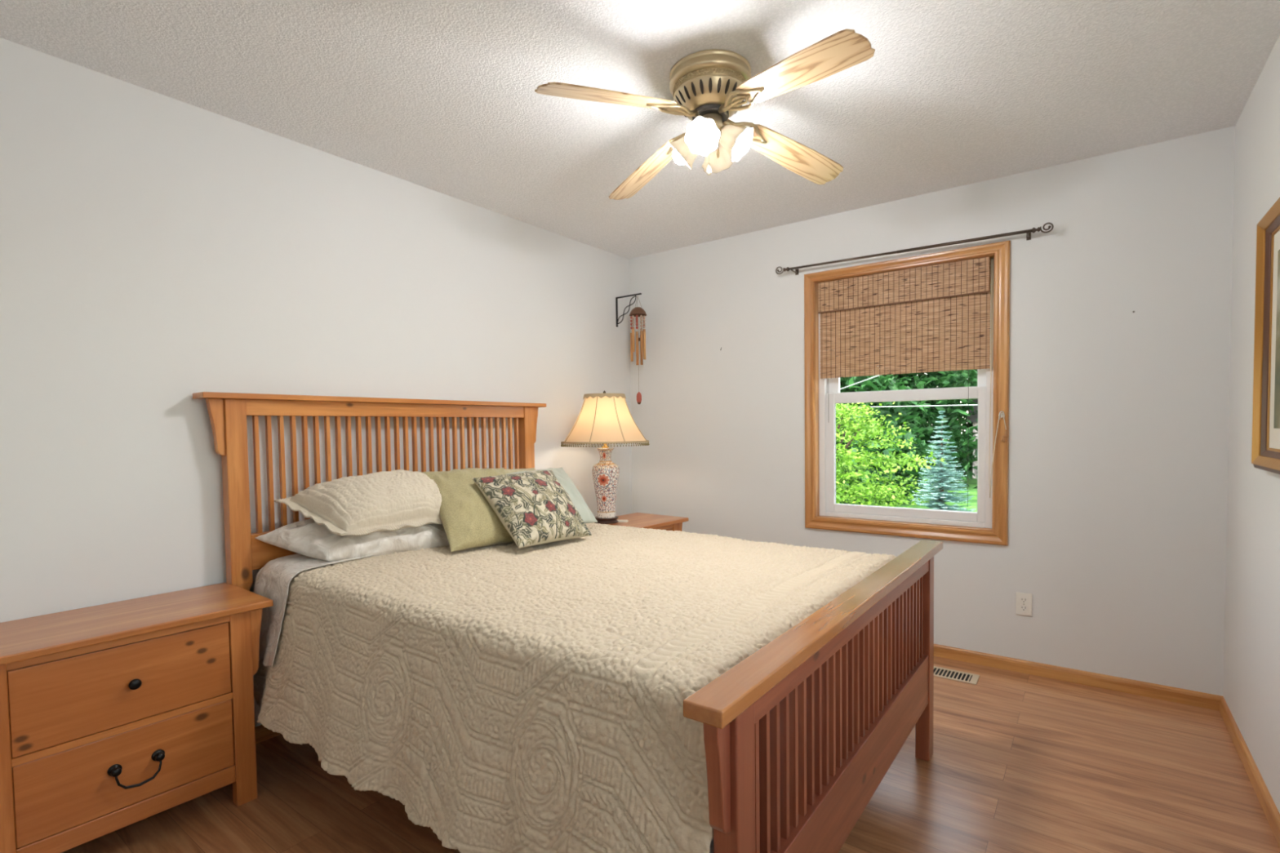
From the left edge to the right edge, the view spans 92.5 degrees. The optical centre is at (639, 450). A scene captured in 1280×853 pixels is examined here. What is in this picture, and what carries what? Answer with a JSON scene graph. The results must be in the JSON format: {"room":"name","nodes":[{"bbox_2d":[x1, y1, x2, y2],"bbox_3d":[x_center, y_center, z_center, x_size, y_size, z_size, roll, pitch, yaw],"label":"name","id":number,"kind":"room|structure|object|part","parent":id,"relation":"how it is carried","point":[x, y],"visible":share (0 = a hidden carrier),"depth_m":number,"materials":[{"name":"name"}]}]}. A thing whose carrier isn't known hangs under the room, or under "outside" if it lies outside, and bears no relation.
{"room":"bedroom","nodes":[
{"label":"bedroom","id":0,"kind":"room"},
{"bbox_2d":[0,37,632,727],"bbox_3d":[-1.324,-0.074,2.833,0.150,2.440,4.350,1,3,36],"label":"wall","id":1,"kind":"structure","parent":0,"point":[157,251],"depth_m":2.28,"materials":[{"name":"white paint"}]},
{"bbox_2d":[254,724,280,743],"bbox_3d":[-1.246,1.115,2.823,0.013,0.062,4.037,1,3,36],"label":"baseboard","id":2,"kind":"structure","parent":1,"relation":"attached to","point":[262,733],"depth_m":2.45,"materials":[{"name":"brown wood"}]},
{"bbox_2d":[615,293,641,327],"bbox_3d":[-0.078,-0.963,4.202,0.215,0.204,0.012,1,3,36],"label":"wall bracket","id":3,"kind":"object","parent":1,"relation":"attached to","point":[635,295],"visible":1,"depth_m":4.23,"materials":[{"name":"black metal"}]},
{"bbox_2d":[629,296,646,404],"bbox_3d":[-0.011,-0.684,4.165,0.120,0.736,0.120,1,3,36],"label":"wind chime","id":4,"kind":"object","parent":3,"relation":"hanging from","point":[637,312],"visible":1,"depth_m":4.13,"materials":[{"name":"brown wood"}]},
{"bbox_2d":[0,0,1279,259],"bbox_3d":[-0.020,-1.375,1.811,3.435,0.200,4.350,1,3,36],"label":"ceiling","id":5,"kind":"structure","parent":0,"point":[438,95],"depth_m":2.14,"materials":[{"name":"white paint"}]},
{"bbox_2d":[534,29,875,199],"bbox_3d":[0.242,-1.111,2.099,0.946,0.357,0.946,0,2,13],"label":"ceiling fan","id":6,"kind":"object","parent":5,"relation":"hanging from","point":[707,87],"visible":1,"depth_m":2.00,"materials":[{"name":"beige wood"}]},
{"bbox_3d":[-0.094,-1.089,1.887,0.475,0.006,0.125,-12,21,-32],"label":"blade","id":7,"kind":"part","parent":6,"relation":"part of","materials":[{"name":"beige wood"}]},
{"bbox_3d":[0.029,-1.111,2.436,0.125,0.006,0.475,-18,2,-33],"label":"blade","id":8,"kind":"part","parent":6,"relation":"part of","materials":[{"name":"beige wood"}]},
{"bbox_2d":[668,136,697,169],"bbox_3d":[0.152,-1.041,2.130,0.112,0.121,0.121,-3,3,-40],"label":"shade","id":9,"kind":"object","parent":6,"relation":"attached to","point":[682,154],"depth_m":2.10,"materials":[{"name":"white glass"}]},
{"bbox_2d":[684,115,720,156],"bbox_3d":[0.215,-1.038,2.011,0.121,0.121,0.112,-3,3,-40],"label":"shade","id":10,"kind":"object","parent":6,"relation":"attached to","point":[702,136],"depth_m":2.02,"materials":[{"name":"white glass"}]},
{"bbox_3d":[0.234,-0.952,2.071,0.018,0.042,0.018,1,3,36],"label":"pull knob","id":11,"kind":"part","parent":6,"relation":"part of","materials":[{"name":"beige"}]},
{"bbox_3d":[0.264,-1.038,2.071,0.012,0.095,0.012,1,3,36],"label":"pull chain","id":12,"kind":"part","parent":6,"relation":"part of","materials":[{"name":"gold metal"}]},
{"bbox_2d":[702,142,734,173],"bbox_3d":[0.271,-1.045,2.193,0.121,0.121,0.112,-3,3,-40],"label":"shade","id":13,"kind":"object","parent":6,"relation":"attached to","point":[717,165],"depth_m":2.16,"materials":[{"name":"white glass"}]},
{"bbox_2d":[719,124,753,162],"bbox_3d":[0.334,-1.042,2.074,0.112,0.121,0.121,-3,3,-40],"label":"shade","id":14,"kind":"object","parent":6,"relation":"attached to","point":[735,141],"depth_m":2.05,"materials":[{"name":"white glass"}]},
{"bbox_3d":[0.578,-1.114,2.313,0.475,0.006,0.125,8,-16,-32],"label":"blade","id":15,"kind":"part","parent":6,"relation":"part of","materials":[{"name":"beige wood"}]},
{"bbox_3d":[0.456,-1.093,1.764,0.125,0.006,0.475,13,3,-34],"label":"blade","id":16,"kind":"part","parent":6,"relation":"part of","materials":[{"name":"beige wood"}]},
{"bbox_2d":[61,656,1279,852],"bbox_3d":[0.016,1.263,1.907,3.435,0.200,4.350,1,3,36],"label":"floor","id":17,"kind":"structure","parent":0,"point":[1020,762],"depth_m":2.03,"materials":[{"name":"laminate"}]},
{"bbox_2d":[0,582,273,852],"bbox_3d":[-1.639,0.851,1.925,0.424,0.667,0.754,1,3,38],"label":"nightstand","id":18,"kind":"object","parent":17,"relation":"on","point":[114,716],"visible":1,"depth_m":1.80,"materials":[{"name":"brown wood"}]},
{"bbox_3d":[-1.683,0.874,1.597,0.040,0.645,0.061,1,3,38],"label":"leg","id":19,"kind":"part","parent":18,"relation":"part of","materials":[{"name":"brown wood"}]},
{"bbox_3d":[-1.512,0.554,1.811,0.034,0.025,0.510,1,3,38],"label":"rail","id":20,"kind":"part","parent":18,"relation":"part of","materials":[{"name":"brown wood"}]},
{"bbox_3d":[-1.510,0.685,1.815,0.030,0.232,0.506,1,3,38],"label":"drawer","id":21,"kind":"part","parent":18,"relation":"part of","materials":[{"name":"brown wood"}]},
{"bbox_3d":[-1.508,0.812,1.821,0.034,0.020,0.510,1,3,38],"label":"rail","id":22,"kind":"part","parent":18,"relation":"part of","materials":[{"name":"brown wood"}]},
{"bbox_3d":[-1.507,0.934,1.825,0.030,0.220,0.506,1,3,38],"label":"drawer","id":23,"kind":"part","parent":18,"relation":"part of","materials":[{"name":"brown wood"}]},
{"bbox_3d":[-1.504,1.074,1.830,0.034,0.056,0.510,1,3,38],"label":"rail","id":24,"kind":"part","parent":18,"relation":"part of","materials":[{"name":"brown wood"}]},
{"bbox_3d":[-1.485,0.684,1.799,0.030,0.031,0.031,1,3,38],"label":"knob","id":25,"kind":"part","parent":18,"relation":"part of","materials":[{"name":"black metal"}]},
{"bbox_3d":[-1.481,0.948,1.808,0.030,0.080,0.135,1,3,38],"label":"bail pull","id":26,"kind":"part","parent":18,"relation":"part of","materials":[{"name":"black metal"}]},
{"bbox_3d":[-1.330,0.853,2.046,0.040,0.645,0.061,1,3,38],"label":"leg","id":27,"kind":"part","parent":18,"relation":"part of","materials":[{"name":"brown wood"}]},
{"bbox_2d":[192,391,942,852],"bbox_3d":[-0.244,0.460,2.296,2.202,1.383,1.702,1,3,37],"label":"frame","id":28,"kind":"object","parent":17,"relation":"on","point":[801,734],"visible":0.73,"depth_m":1.68,"materials":[{"name":"brown wood"}]},
{"bbox_3d":[-1.526,0.486,2.333,0.055,1.362,0.071,1,3,37],"label":"headboard post","id":29,"kind":"part","parent":28,"relation":"part of","materials":[{"name":"brown wood"}]},
{"bbox_3d":[-1.084,0.363,2.920,0.043,0.137,1.406,1,3,37],"label":"headboard rail","id":30,"kind":"part","parent":28,"relation":"part of","materials":[{"name":"brown wood"}]},
{"bbox_3d":[-1.092,-0.191,2.900,0.043,0.061,1.406,1,3,37],"label":"headboard rail","id":31,"kind":"part","parent":28,"relation":"part of","materials":[{"name":"brown wood"}]},
{"bbox_3d":[-0.642,0.431,3.515,0.055,1.362,0.071,1,3,37],"label":"headboard post","id":32,"kind":"part","parent":28,"relation":"part of","materials":[{"name":"brown wood"}]},
{"bbox_2d":[709,838,713,852],"bbox_3d":[-0.237,0.744,2.304,2.020,0.185,1.380,1,3,37],"label":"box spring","id":33,"kind":"object","parent":28,"relation":"in","point":[711,846],"visible":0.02,"depth_m":1.16,"materials":[{"name":"grey"}]},
{"bbox_3d":[0.169,0.810,1.081,0.048,0.760,0.070,1,3,37],"label":"footboard post","id":34,"kind":"part","parent":28,"relation":"part of","materials":[{"name":"red wood"}]},
{"bbox_3d":[0.606,0.432,1.660,0.039,0.058,1.408,1,3,37],"label":"footboard rail","id":35,"kind":"part","parent":28,"relation":"part of","materials":[{"name":"red wood"}]},
{"bbox_3d":[0.612,0.858,1.675,0.039,0.180,1.408,1,3,37],"label":"footboard rail","id":36,"kind":"part","parent":28,"relation":"part of","materials":[{"name":"red wood"}]},
{"bbox_3d":[1.053,0.755,2.264,0.048,0.760,0.070,1,3,37],"label":"footboard post","id":37,"kind":"part","parent":28,"relation":"part of","materials":[{"name":"red wood"}]},
{"bbox_2d":[594,512,688,531],"bbox_3d":[-0.096,0.765,3.709,0.424,0.667,0.754,1,3,41],"label":"nightstand","id":38,"kind":"object","parent":17,"relation":"on","point":[640,520],"visible":0.09,"depth_m":3.77,"materials":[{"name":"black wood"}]},
{"bbox_2d":[560,391,648,524],"bbox_3d":[-0.208,0.036,3.688,0.531,0.794,0.531,0,2,19],"label":"table lamp","id":39,"kind":"object","parent":38,"relation":"on","point":[604,418],"visible":1,"depth_m":3.57,"materials":[{"name":"beige fabric"}]},
{"bbox_3d":[-0.213,-0.324,3.675,0.257,0.029,0.257,1,3,36],"label":"trim","id":40,"kind":"part","parent":39,"relation":"part of","materials":[{"name":"beige fabric"}]},
{"bbox_3d":[-0.211,-0.193,3.679,0.506,0.285,0.506,1,3,36],"label":"lamp shade","id":41,"kind":"part","parent":39,"relation":"part of","materials":[{"name":"fabric"}]},
{"bbox_3d":[-0.209,-0.054,3.684,0.530,0.010,0.530,1,3,36],"label":"trim","id":42,"kind":"part","parent":39,"relation":"part of","materials":[{"name":"beige"}]},
{"bbox_3d":[-0.209,-0.068,3.684,0.044,0.110,0.044,1,3,36],"label":"stem","id":43,"kind":"part","parent":39,"relation":"part of","materials":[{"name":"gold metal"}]},
{"bbox_2d":[591,447,619,518],"bbox_3d":[-0.206,0.193,3.693,0.167,0.420,0.167,1,3,36],"label":"lamp base","id":44,"kind":"object","parent":39,"relation":"on","point":[605,473],"depth_m":3.64,"materials":[{"name":"ceramic"}]},
{"bbox_2d":[617,520,628,522],"bbox_3d":[-0.110,0.426,3.715,0.076,0.010,0.048,0,2,8],"label":"tissue","id":45,"kind":"object","parent":38,"relation":"on","point":[619,521],"visible":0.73,"depth_m":3.69,"materials":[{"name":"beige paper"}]},
{"bbox_3d":[0.027,0.468,3.590,0.034,0.025,0.510,1,3,41],"label":"rail","id":46,"kind":"part","parent":38,"relation":"part of","materials":[{"name":"brown wood"}]},
{"bbox_3d":[0.218,0.767,3.817,0.040,0.645,0.061,1,3,41],"label":"leg","id":47,"kind":"part","parent":38,"relation":"part of","materials":[{"name":"brown wood"}]},
{"bbox_2d":[933,666,979,684],"bbox_3d":[1.504,1.099,3.028,0.297,0.005,0.126,1,3,36],"label":"floor vent","id":48,"kind":"object","parent":17,"relation":"in","point":[963,677],"visible":0.65,"depth_m":2.99,"materials":[{"name":"beige metal"}]},
{"bbox_2d":[628,125,1235,696],"bbox_3d":[1.244,-0.135,3.548,3.135,2.440,0.150,1,3,36],"label":"wall","id":49,"kind":"structure","parent":0,"point":[1119,417],"depth_m":2.91,"materials":[{"name":"white paint"}]},
{"bbox_2d":[804,240,1010,545],"bbox_3d":[1.437,-0.285,3.379,1.043,1.501,0.162,1,3,36],"label":"window","id":50,"kind":"structure","parent":49,"relation":"in","point":[989,524],"depth_m":3.29,"materials":[{"name":"brown wood"}]},
{"bbox_3d":[0.999,-0.288,3.614,0.058,1.501,0.022,1,3,36],"label":"casing","id":51,"kind":"part","parent":50,"relation":"part of","materials":[{"name":"brown wood"}]},
{"bbox_3d":[1.405,0.435,3.349,1.043,0.065,0.022,1,3,36],"label":"casing","id":52,"kind":"part","parent":50,"relation":"part of","materials":[{"name":"brown wood"}]},
{"bbox_3d":[1.449,0.016,3.406,0.836,0.704,0.030,1,3,36],"label":"sash","id":53,"kind":"part","parent":50,"relation":"part of","materials":[{"name":"white plastic"}]},
{"bbox_3d":[1.386,-1.006,3.296,1.043,0.053,0.022,1,3,36],"label":"casing","id":54,"kind":"part","parent":50,"relation":"part of","materials":[{"name":"brown wood"}]},
{"bbox_3d":[1.460,-0.620,3.410,0.836,0.663,0.030,1,3,36],"label":"sash","id":55,"kind":"part","parent":50,"relation":"part of","materials":[{"name":"white plastic"}]},
{"bbox_2d":[817,256,1008,506],"bbox_3d":[1.434,-0.342,3.306,0.968,1.267,0.082,1,3,36],"label":"blind","id":56,"kind":"object","parent":50,"relation":"attached to","point":[894,302],"visible":1,"depth_m":3.30,"materials":[{"name":"brown wood"}]},
{"bbox_3d":[1.410,-0.695,3.339,0.876,0.550,0.002,1,3,36],"label":"shade panel","id":57,"kind":"part","parent":56,"relation":"part of","materials":[{"name":"brown wicker"}]},
{"bbox_3d":[1.408,-0.975,3.330,0.874,0.004,0.027,1,3,36],"label":"head rail","id":58,"kind":"part","parent":56,"relation":"part of","materials":[{"name":"brown wood"}]},
{"bbox_3d":[1.697,-0.062,3.166,0.002,0.710,0.002,1,3,36],"label":"lift cord","id":59,"kind":"part","parent":56,"relation":"part of","materials":[{"name":"white fabric"}]},
{"bbox_3d":[1.766,-0.358,3.041,0.042,1.192,0.099,-1,2,-14],"label":"pull cord","id":60,"kind":"part","parent":56,"relation":"part of","materials":[{"name":"beige fabric"}]},
{"bbox_2d":[998,411,1004,419],"bbox_3d":[1.784,-0.175,3.019,0.026,0.042,0.021,1,3,36],"label":"cleat","id":61,"kind":"object","parent":50,"relation":"attached to","point":[1002,416],"visible":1,"depth_m":3.01,"materials":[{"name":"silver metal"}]},
{"bbox_3d":[1.789,-0.277,3.032,0.065,1.501,0.022,1,3,36],"label":"casing","id":62,"kind":"part","parent":50,"relation":"part of","materials":[{"name":"brown wood"}]},
{"bbox_2d":[775,222,1053,275],"bbox_3d":[1.376,-1.051,3.256,1.369,0.064,0.094,1,3,36],"label":"curtain rod","id":63,"kind":"object","parent":49,"relation":"attached to","point":[1033,230],"visible":1,"depth_m":3.12,"materials":[{"name":"brown metal"}]},
{"bbox_3d":[1.114,-1.056,3.408,0.603,0.022,0.013,1,3,36],"label":"rod","id":64,"kind":"part","parent":63,"relation":"part of","materials":[{"name":"brown metal"}]},
{"bbox_3d":[1.599,-1.041,3.051,0.603,0.025,0.016,1,3,36],"label":"rod","id":65,"kind":"part","parent":63,"relation":"part of","materials":[{"name":"brown metal"}]},
{"bbox_2d":[1015,591,1031,616],"bbox_3d":[1.890,0.755,3.015,0.068,0.112,0.008,1,3,36],"label":"wall outlet","id":66,"kind":"object","parent":49,"relation":"attached to","point":[1023,600],"visible":1,"depth_m":3.01,"materials":[{"name":"white plastic"}]},
{"bbox_2d":[1019,605,1027,611],"bbox_3d":[1.889,0.776,3.014,0.033,0.027,0.004,1,3,36],"label":"socket","id":67,"kind":"object","parent":66,"relation":"attached to","point":[1022,608],"depth_m":3.01,"materials":[{"name":"white plastic"}]},
{"bbox_2d":[1019,597,1027,603],"bbox_3d":[1.889,0.736,3.013,0.033,0.027,0.004,1,3,36],"label":"socket","id":68,"kind":"object","parent":66,"relation":"attached to","point":[1022,600],"depth_m":3.01,"materials":[{"name":"white plastic"}]},
{"bbox_2d":[933,644,1223,711],"bbox_3d":[1.211,1.056,3.526,3.135,0.062,0.013,1,3,36],"label":"baseboard","id":69,"kind":"structure","parent":49,"relation":"attached to","point":[1189,697],"depth_m":2.87,"materials":[{"name":"brown wood"}]},
{"bbox_2d":[1222,34,1279,813],"bbox_3d":[1.321,-0.039,0.885,0.150,2.440,4.350,1,3,36],"label":"wall","id":70,"kind":"structure","parent":0,"point":[1251,654],"depth_m":2.19,"materials":[{"name":"white paint"}]},
{"bbox_2d":[1218,697,1279,847],"bbox_3d":[1.267,1.149,0.972,0.013,0.062,4.037,1,3,36],"label":"baseboard","id":71,"kind":"structure","parent":70,"relation":"attached to","point":[1270,810],"depth_m":2.07,"materials":[{"name":"brown wood"}]},
{"bbox_2d":[1251,197,1279,474],"bbox_3d":[1.778,-0.330,1.660,0.039,0.802,0.830,1,3,36],"label":"framed picture","id":72,"kind":"object","parent":70,"relation":"attached to","point":[1265,445],"visible":1,"depth_m":1.94,"materials":[{"name":"brown wood"}]},
{"bbox_3d":[1.784,-0.329,1.655,0.023,0.718,0.746,1,3,36],"label":"moulding","id":73,"kind":"part","parent":72,"relation":"part of","materials":[{"name":"brown wood"}]},
{"bbox_2d":[1273,249,1279,428],"bbox_3d":[1.787,-0.329,1.653,0.001,0.542,0.570,1,3,36],"label":"print","id":74,"kind":"object","parent":72,"relation":"attached to","point":[1277,356],"depth_m":1.87},
{"label":"outside","id":75,"kind":"structure","parent":0,"visible":0},
{"bbox_2d":[858,404,977,407],"bbox_3d":[6.807,-1.200,13.726,28.012,0.446,0.028,1,3,38],"label":"overhead cable","id":76,"kind":"object","parent":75,"point":[971,404],"visible":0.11,"depth_m":13.94,"materials":[{"name":"grey plastic"}]},
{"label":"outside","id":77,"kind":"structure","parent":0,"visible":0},
{"bbox_2d":[840,367,899,389],"bbox_3d":[6.880,-2.391,13.803,0.028,4.973,18.560,-2,3,-40],"label":"overhead cable","id":78,"kind":"object","parent":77,"point":[899,367],"visible":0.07,"depth_m":15.41,"materials":[{"name":"grey plastic"}]},
{"bbox_3d":[-0.240,0.536,2.297,2.032,0.226,1.400,1,3,37],"label":"mattress","id":79,"kind":"object","parent":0,"visible":0},
{"bbox_2d":[253,553,375,666],"bbox_3d":[-0.895,0.570,2.788,0.389,0.408,1.615,1,3,37],"label":"sheet","id":80,"kind":"object","parent":79,"relation":"on","point":[273,580],"visible":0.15,"depth_m":2.16,"materials":[{"name":"grey fabric"}]},
{"bbox_2d":[254,518,448,561],"bbox_3d":[-1.052,0.328,2.473,0.788,0.178,0.373,-3,3,-45],"label":"sleeping pillow","id":81,"kind":"object","parent":80,"relation":"on","point":[308,538],"visible":0.46,"depth_m":2.31,"materials":[{"name":"white fabric"}]},
{"bbox_2d":[274,469,442,535],"bbox_3d":[-1.041,0.194,2.493,0.409,0.224,0.693,1,3,44],"label":"quilted sham","id":82,"kind":"object","parent":81,"relation":"on","point":[393,500],"visible":0.83,"depth_m":2.35,"materials":[{"name":"beige fabric"}]},
{"bbox_3d":[-0.641,0.309,3.092,0.391,0.158,0.570,1,3,37],"label":"sleeping pillow","id":83,"kind":"object","parent":80,"relation":"on","visible":0},
{"bbox_2d":[475,467,535,473],"bbox_3d":[-0.605,0.203,3.078,0.172,0.251,0.413,1,3,42],"label":"cushion","id":84,"kind":"object","parent":83,"relation":"on","point":[507,471],"visible":0.06,"depth_m":3.11,"materials":[{"name":"beige fabric"}]},
{"bbox_2d":[253,522,896,852],"bbox_3d":[-0.194,0.647,2.267,1.962,0.533,1.696,1,3,37],"label":"quilt","id":85,"kind":"object","parent":79,"relation":"on","point":[513,699],"visible":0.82,"depth_m":1.56,"materials":[{"name":"beige fabric"}]},
{"bbox_2d":[421,467,514,551],"bbox_3d":[-0.684,0.229,2.627,0.405,0.296,0.504,-2,2,-33],"label":"cushion","id":86,"kind":"object","parent":85,"relation":"on","point":[468,521],"visible":0.69,"depth_m":2.48,"materials":[{"name":"green fabric"}]},
{"bbox_2d":[472,470,591,548],"bbox_3d":[-0.432,0.233,2.626,0.390,0.271,0.530,1,3,37],"label":"floral cushion","id":87,"kind":"object","parent":85,"relation":"on","point":[534,508],"visible":1,"depth_m":2.52,"materials":[{"name":"multicoloured fabric"}]},
{"bbox_2d":[506,466,597,523],"bbox_3d":[-0.435,0.221,2.944,0.356,0.252,0.479,1,3,41],"label":"cushion","id":88,"kind":"object","parent":85,"relation":"on","point":[563,478],"visible":0.27,"depth_m":2.98,"materials":[{"name":"grey fabric"}]},
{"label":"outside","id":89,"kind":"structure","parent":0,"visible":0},
{"bbox_2d":[835,463,977,511],"bbox_3d":[-1.408,0.954,49.407,64.500,0.400,79.300,1,3,36],"label":"lawn","id":90,"kind":"structure","parent":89,"point":[972,483],"depth_m":21.54,"materials":[{"name":"green plant"}]},
{"bbox_2d":[835,367,948,504],"bbox_3d":[6.700,-0.514,21.190,7.143,5.038,6.775,-1,2,-1],"label":"tree","id":91,"kind":"object","parent":90,"relation":"on","point":[880,383],"visible":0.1,"depth_m":19.58,"materials":[{"name":"green plant"}]},
{"bbox_2d":[835,402,949,507],"bbox_3d":[4.113,0.463,13.384,4.767,3.258,4.882,1,2,33],"label":"bush","id":92,"kind":"object","parent":90,"relation":"on","point":[843,411],"visible":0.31,"depth_m":12.53,"materials":[{"name":"green plant"}]},
{"bbox_2d":[878,374,935,431],"bbox_3d":[8.711,-4.795,33.589,13.938,13.426,13.244,-1,2,0],"label":"tree","id":93,"kind":"object","parent":90,"relation":"on","point":[909,382],"visible":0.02,"depth_m":29.69,"materials":[{"name":"green plant"}]},
{"bbox_2d":[841,316,977,488],"bbox_3d":[10.323,-4.245,27.781,12.206,12.426,12.883,-3,3,-43],"label":"tree","id":94,"kind":"object","parent":90,"relation":"on","point":[953,379],"visible":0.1,"depth_m":24.97,"materials":[{"name":"green plant"}]},
{"bbox_2d":[876,328,977,471],"bbox_3d":[18.540,-5.645,34.325,14.390,14.352,14.466,1,3,36],"label":"tree","id":95,"kind":"object","parent":90,"relation":"on","point":[959,417],"visible":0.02,"depth_m":31.14,"materials":[{"name":"green plant"}]},
{"bbox_2d":[911,410,977,511],"bbox_3d":[7.981,0.434,16.217,1.705,2.999,1.652,1,3,36],"label":"spruce","id":96,"kind":"object","parent":90,"relation":"on","point":[940,484],"visible":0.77,"depth_m":16.11,"materials":[{"name":"green plant"}]},
{"bbox_2d":[965,398,977,478],"bbox_3d":[19.250,-0.874,28.686,6.300,4.200,5.800,1,3,36],"label":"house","id":97,"kind":"structure","parent":90,"relation":"on","point":[973,417],"depth_m":28.39,"materials":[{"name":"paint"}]}
]}

